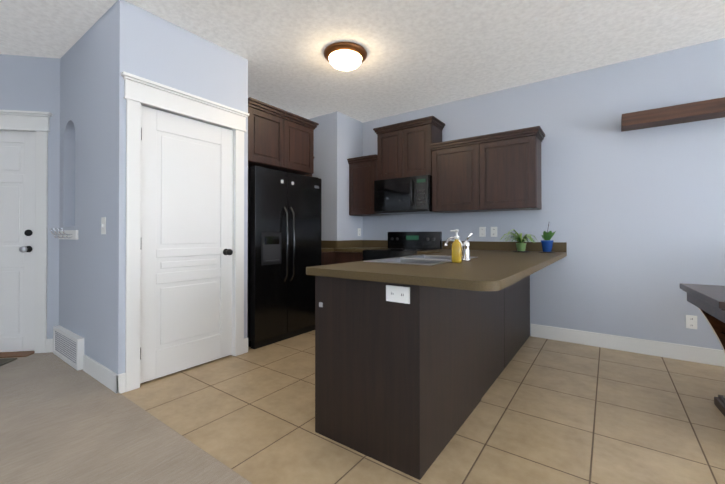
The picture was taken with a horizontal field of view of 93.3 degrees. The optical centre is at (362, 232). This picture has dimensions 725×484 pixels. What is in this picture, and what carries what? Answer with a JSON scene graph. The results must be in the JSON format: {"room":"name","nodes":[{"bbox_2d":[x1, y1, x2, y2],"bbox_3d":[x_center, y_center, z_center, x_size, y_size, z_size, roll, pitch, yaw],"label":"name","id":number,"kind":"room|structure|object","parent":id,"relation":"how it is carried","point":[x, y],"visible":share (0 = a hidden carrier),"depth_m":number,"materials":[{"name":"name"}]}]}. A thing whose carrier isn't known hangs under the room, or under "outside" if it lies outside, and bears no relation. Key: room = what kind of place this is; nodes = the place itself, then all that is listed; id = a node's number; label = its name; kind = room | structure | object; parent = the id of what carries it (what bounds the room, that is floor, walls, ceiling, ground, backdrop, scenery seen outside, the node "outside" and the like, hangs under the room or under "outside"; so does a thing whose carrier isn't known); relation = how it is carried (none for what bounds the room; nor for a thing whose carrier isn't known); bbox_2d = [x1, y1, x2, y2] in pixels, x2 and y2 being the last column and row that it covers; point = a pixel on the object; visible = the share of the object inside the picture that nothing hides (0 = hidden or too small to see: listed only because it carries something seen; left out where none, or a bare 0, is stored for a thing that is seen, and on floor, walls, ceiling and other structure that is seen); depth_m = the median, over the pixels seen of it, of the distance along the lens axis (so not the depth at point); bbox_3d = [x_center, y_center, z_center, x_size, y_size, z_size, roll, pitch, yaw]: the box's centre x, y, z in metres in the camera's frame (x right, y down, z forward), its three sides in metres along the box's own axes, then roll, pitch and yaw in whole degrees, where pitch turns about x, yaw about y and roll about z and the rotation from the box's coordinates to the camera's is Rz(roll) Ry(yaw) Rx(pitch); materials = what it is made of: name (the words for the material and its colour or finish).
{"room":"kitchen","nodes":[
{"label":"kitchen","id":0,"kind":"room"},
{"bbox_2d":[0,54,59,338],"bbox_3d":[-3.783,-0.252,3.089,2.170,2.740,0.120,0,0,-9],"label":"wall","id":1,"kind":"structure","parent":0,"point":[28,83],"depth_m":3.17,"materials":[{"name":"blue paint"}]},
{"bbox_2d":[0,351,34,357],"bbox_3d":[-3.464,1.107,3.077,0.930,0.022,0.230,0,0,-9],"label":"front door sill","id":2,"kind":"structure","parent":1,"relation":"attached to","point":[15,354],"depth_m":3.07,"materials":[{"name":"brown wood"}]},
{"bbox_2d":[0,130,35,351],"bbox_3d":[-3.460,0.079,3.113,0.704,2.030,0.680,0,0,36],"label":"front door","id":3,"kind":"structure","parent":1,"relation":"in","point":[17,227],"depth_m":3.15,"materials":[{"name":"white wood"}]},
{"bbox_2d":[0,110,51,352],"bbox_3d":[-3.469,0.007,3.115,1.178,2.222,0.166,0,0,-9],"label":"door frame","id":4,"kind":"structure","parent":1,"relation":"attached to","point":[38,122],"depth_m":3.14,"materials":[{"name":"white wood"}]},
{"bbox_2d":[46,339,52,352],"bbox_3d":[-3.836,1.050,3.003,2.042,0.135,0.016,0,0,-9],"label":"baseboard","id":5,"kind":"structure","parent":1,"relation":"attached to","point":[49,345],"depth_m":3.15,"materials":[{"name":"white wood"}]},
{"bbox_2d":[59,6,112,369],"bbox_3d":[-2.243,-0.254,2.892,1.280,2.740,0.200,0,0,36],"label":"wall","id":6,"kind":"structure","parent":0,"point":[86,165],"depth_m":2.73,"materials":[{"name":"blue paint"}]},
{"bbox_2d":[49,228,77,239],"bbox_3d":[-2.601,0.013,2.967,0.490,0.099,0.093,0,0,36],"label":"hook rail","id":7,"kind":"object","parent":6,"relation":"attached to","point":[62,233],"visible":1,"depth_m":2.93,"materials":[{"name":"white"}]},
{"bbox_2d":[53,325,83,370],"bbox_3d":[-2.536,0.980,2.944,0.685,0.246,0.044,0,0,36],"label":"air vent","id":8,"kind":"object","parent":6,"relation":"in","point":[68,346],"visible":1,"depth_m":2.88,"materials":[{"name":"white metal"}]},
{"bbox_2d":[101,217,105,233],"bbox_3d":[-1.913,-0.048,2.520,0.080,0.125,0.015,0,0,36],"label":"switch plate","id":9,"kind":"object","parent":6,"relation":"attached to","point":[103,225],"visible":1,"depth_m":2.52,"materials":[{"name":"white plastic"}]},
{"bbox_2d":[0,352,251,483],"bbox_3d":[-1.473,1.115,-0.429,9.900,0.062,4.280,0,0,36],"label":"floor carpet","id":10,"kind":"object","parent":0,"point":[62,421],"depth_m":1.82,"materials":[{"name":"beige carpet"}]},
{"bbox_2d":[0,358,16,365],"bbox_3d":[-3.392,1.097,2.638,0.870,0.012,0.560,0,0,-9],"label":"door mat","id":11,"kind":"object","parent":10,"relation":"on","point":[4,361],"visible":0.91,"depth_m":2.92,"materials":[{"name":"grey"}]},
{"bbox_2d":[112,0,247,373],"bbox_3d":[-1.430,-0.254,2.825,0.120,2.740,1.040,0,0,36],"label":"wall","id":12,"kind":"structure","parent":0,"point":[150,46],"depth_m":2.54,"materials":[{"name":"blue paint"}]},
{"bbox_2d":[83,338,247,393],"bbox_3d":[-1.651,1.050,2.966,0.686,0.135,1.056,0,0,36],"label":"baseboard","id":13,"kind":"structure","parent":12,"relation":"attached to","point":[108,378],"depth_m":2.48,"materials":[{"name":"white wood"}]},
{"bbox_2d":[121,71,248,391],"bbox_3d":[-1.414,0.005,2.806,0.166,2.222,1.018,0,0,36],"label":"door frame","id":14,"kind":"structure","parent":12,"relation":"attached to","point":[139,91],"depth_m":2.49,"materials":[{"name":"white wood"}]},
{"bbox_2d":[140,105,232,383],"bbox_3d":[-1.386,0.088,2.784,0.117,2.030,0.761,0,0,36],"label":"pantry door","id":15,"kind":"structure","parent":12,"relation":"in","point":[186,239],"depth_m":2.75,"materials":[{"name":"white wood"}]},
{"bbox_2d":[309,111,362,251],"bbox_3d":[-0.432,-0.240,5.051,0.740,2.740,0.700,0,0,36],"label":"wall","id":16,"kind":"structure","parent":0,"point":[338,139],"depth_m":4.68,"materials":[{"name":"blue paint"}]},
{"bbox_2d":[0,0,724,122],"bbox_3d":[-0.508,-1.686,0.827,10.020,0.100,7.660,0,0,36],"label":"ceiling","id":17,"kind":"structure","parent":0,"point":[422,54],"depth_m":2.85,"materials":[{"name":"white paint"}]},
{"bbox_2d":[324,42,366,70],"bbox_3d":[-0.155,-1.546,3.098,0.394,0.151,0.394,0,0,36],"label":"flush-mount ceiling light","id":18,"kind":"object","parent":17,"relation":"attached to","point":[345,56],"visible":1,"depth_m":3.00,"materials":[{"name":"white glass"}]},
{"bbox_2d":[386,285,409,303],"bbox_3d":[0.164,0.289,1.595,0.125,0.075,0.008,0,0,36],"label":"outlet","id":19,"kind":"object","parent":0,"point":[399,294],"visible":1,"depth_m":1.59,"materials":[{"name":"white plastic"}]},
{"bbox_2d":[121,330,724,483],"bbox_3d":[1.390,1.137,2.155,8.270,0.050,3.260,0,0,36],"label":"floor","id":20,"kind":"structure","parent":0,"point":[547,411],"depth_m":2.01,"materials":[{"name":"beige tile"}]},
{"bbox_2d":[247,166,320,348],"bbox_3d":[-1.049,0.241,3.835,0.874,1.762,0.930,0,0,36],"label":"refrigerator","id":21,"kind":"object","parent":20,"relation":"on","point":[284,230],"visible":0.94,"depth_m":3.50,"materials":[{"name":"black metal"}]},
{"bbox_2d":[321,240,335,264],"bbox_3d":[-0.744,0.618,4.511,0.615,1.017,0.524,0,0,36],"label":"base cabinet","id":22,"kind":"object","parent":20,"relation":"on","point":[327,253],"visible":0.06,"depth_m":4.46,"materials":[{"name":"brown wood"}]},
{"bbox_2d":[334,240,387,263],"bbox_3d":[0.006,0.619,4.614,0.469,1.017,0.645,0,0,36],"label":"base cabinet","id":23,"kind":"object","parent":20,"relation":"on","point":[347,251],"visible":0.1,"depth_m":4.50,"materials":[{"name":"brown wood"}]},
{"bbox_2d":[362,232,441,260],"bbox_3d":[0.480,0.557,4.217,0.756,1.135,0.721,0,0,36],"label":"range","id":24,"kind":"object","parent":20,"relation":"on","point":[401,244],"visible":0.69,"depth_m":4.31,"materials":[{"name":"black metal"}]},
{"bbox_2d":[418,285,449,340],"bbox_3d":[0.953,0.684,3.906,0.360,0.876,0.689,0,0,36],"label":"base cabinet","id":25,"kind":"object","parent":20,"relation":"on","point":[433,304],"depth_m":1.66,"materials":[{"name":"brown wood"}]},
{"bbox_2d":[450,277,529,355],"bbox_3d":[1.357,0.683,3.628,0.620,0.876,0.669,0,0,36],"label":"base cabinet","id":26,"kind":"object","parent":20,"relation":"on","point":[500,322],"depth_m":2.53,"materials":[{"name":"brown wood"}]},
{"bbox_2d":[306,261,525,292],"bbox_3d":[0.243,0.213,1.813,1.025,0.040,0.526,0,0,36],"label":"countertop","id":27,"kind":"structure","parent":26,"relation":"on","point":[466,277],"depth_m":1.64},
{"bbox_2d":[364,255,477,265],"bbox_3d":[0.459,0.291,2.485,0.490,0.199,0.870,0,0,36],"label":"sink","id":28,"kind":"object","parent":27,"relation":"in","point":[431,260],"visible":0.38,"depth_m":2.50,"materials":[{"name":"silver metal"}]},
{"bbox_2d":[438,257,545,276],"bbox_3d":[0.845,0.215,2.208,0.510,0.040,0.819,0,0,36],"label":"countertop","id":29,"kind":"structure","parent":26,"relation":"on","point":[480,262],"depth_m":2.14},
{"bbox_2d":[451,230,461,262],"bbox_3d":[0.608,0.088,2.219,0.073,0.213,0.065,0,0,36],"label":"soap bottle","id":30,"kind":"object","parent":29,"relation":"on","point":[456,252],"visible":1,"depth_m":2.19,"materials":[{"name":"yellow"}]},
{"bbox_2d":[444,232,472,260],"bbox_3d":[0.667,0.098,2.386,0.205,0.194,0.056,0,0,36],"label":"faucet","id":31,"kind":"object","parent":29,"relation":"on","point":[465,244],"visible":0.88,"depth_m":2.34,"materials":[{"name":"silver metal"}]},
{"bbox_2d":[418,249,565,264],"bbox_3d":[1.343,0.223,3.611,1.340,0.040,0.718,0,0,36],"label":"countertop","id":32,"kind":"structure","parent":26,"relation":"on","point":[559,255],"depth_m":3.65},
{"bbox_2d":[501,229,536,251],"bbox_3d":[1.566,0.086,3.543,0.408,0.232,0.513,0,0,36],"label":"spider plant","id":33,"kind":"object","parent":32,"relation":"on","point":[520,246],"visible":1,"depth_m":3.49,"materials":[{"name":"green plant"}]},
{"bbox_2d":[539,224,555,252],"bbox_3d":[1.851,0.047,3.421,0.158,0.310,0.193,0,0,36],"label":"potted plant","id":34,"kind":"object","parent":32,"relation":"on","point":[547,242],"visible":0.98,"depth_m":3.38,"materials":[{"name":"blue"}]},
{"bbox_2d":[680,283,724,415],"bbox_3d":[2.680,0.725,1.557,1.700,0.768,0.745,0,0,32],"label":"dining table","id":35,"kind":"object","parent":20,"relation":"on","point":[708,301],"visible":1,"depth_m":2.03,"materials":[{"name":"brown wood"}]},
{"bbox_2d":[363,38,724,349],"bbox_3d":[2.850,-0.253,3.047,6.930,2.740,0.120,0,0,36],"label":"wall","id":36,"kind":"structure","parent":0,"point":[634,220],"depth_m":3.28,"materials":[{"name":"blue paint"}]},
{"bbox_2d":[347,154,384,215],"bbox_3d":[0.085,-0.626,4.732,0.465,0.777,0.374,0,0,36],"label":"upper cabinet","id":37,"kind":"object","parent":36,"relation":"attached to","point":[362,174],"visible":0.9,"depth_m":4.62,"materials":[{"name":"brown wood"}]},
{"bbox_2d":[373,116,444,179],"bbox_3d":[0.586,-1.016,4.374,0.842,0.682,0.374,0,0,36],"label":"upper cabinet","id":38,"kind":"object","parent":36,"relation":"attached to","point":[403,149],"visible":0.79,"depth_m":4.23,"materials":[{"name":"brown wood"}]},
{"bbox_2d":[374,175,436,214],"bbox_3d":[0.563,-0.456,4.338,0.754,0.427,0.454,0,0,36],"label":"microwave","id":39,"kind":"object","parent":38,"relation":"attached to","point":[404,195],"visible":1,"depth_m":4.16,"materials":[{"name":"black metal"}]},
{"bbox_2d":[479,227,485,236],"bbox_3d":[1.404,-0.007,4.006,0.072,0.115,0.008,0,0,36],"label":"outlet","id":40,"kind":"object","parent":36,"relation":"attached to","point":[482,231],"visible":1,"depth_m":4.00,"materials":[{"name":"white plastic"}]},
{"bbox_2d":[430,126,545,212],"bbox_3d":[1.366,-0.639,3.811,1.150,0.792,0.374,0,0,36],"label":"upper cabinet","id":41,"kind":"object","parent":36,"relation":"attached to","point":[500,171],"visible":1,"depth_m":3.65,"materials":[{"name":"brown wood"}]},
{"bbox_2d":[491,227,496,236],"bbox_3d":[1.510,-0.007,3.930,0.072,0.115,0.008,0,0,36],"label":"outlet","id":42,"kind":"object","parent":36,"relation":"attached to","point":[493,231],"visible":1,"depth_m":3.93,"materials":[{"name":"white plastic"}]},
{"bbox_2d":[442,241,565,252],"bbox_3d":[1.546,0.156,3.895,1.340,0.099,0.020,0,0,36],"label":"backsplash","id":43,"kind":"structure","parent":36,"relation":"attached to","point":[558,247],"depth_m":3.82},
{"bbox_2d":[531,324,724,366],"bbox_3d":[3.721,1.046,2.330,4.688,0.135,0.016,0,0,36],"label":"baseboard","id":44,"kind":"structure","parent":36,"relation":"attached to","point":[710,356],"depth_m":3.18,"materials":[{"name":"white wood"}]},
{"bbox_2d":[621,97,724,131],"bbox_3d":[3.069,-1.015,2.687,1.650,0.110,0.213,0,0,36],"label":"shelf","id":45,"kind":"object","parent":36,"relation":"attached to","point":[688,112],"depth_m":2.90,"materials":[{"name":"brown wood"}]},
{"bbox_2d":[686,315,696,328],"bbox_3d":[2.849,0.777,2.962,0.072,0.115,0.008,0,0,36],"label":"outlet","id":46,"kind":"object","parent":36,"relation":"attached to","point":[691,321],"visible":1,"depth_m":2.96,"materials":[{"name":"white plastic"}]},
{"bbox_3d":[-1.332,-0.245,4.331,0.120,2.740,1.520,0,0,36],"label":"wall","id":47,"kind":"structure","parent":0,"visible":0},
{"bbox_2d":[248,97,318,174],"bbox_3d":[-1.113,-0.974,3.836,0.814,0.592,0.940,0,0,36],"label":"upper cabinet","id":48,"kind":"object","parent":47,"relation":"attached to","point":[279,139],"visible":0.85,"depth_m":3.56,"materials":[{"name":"brown wood"}]}
]}

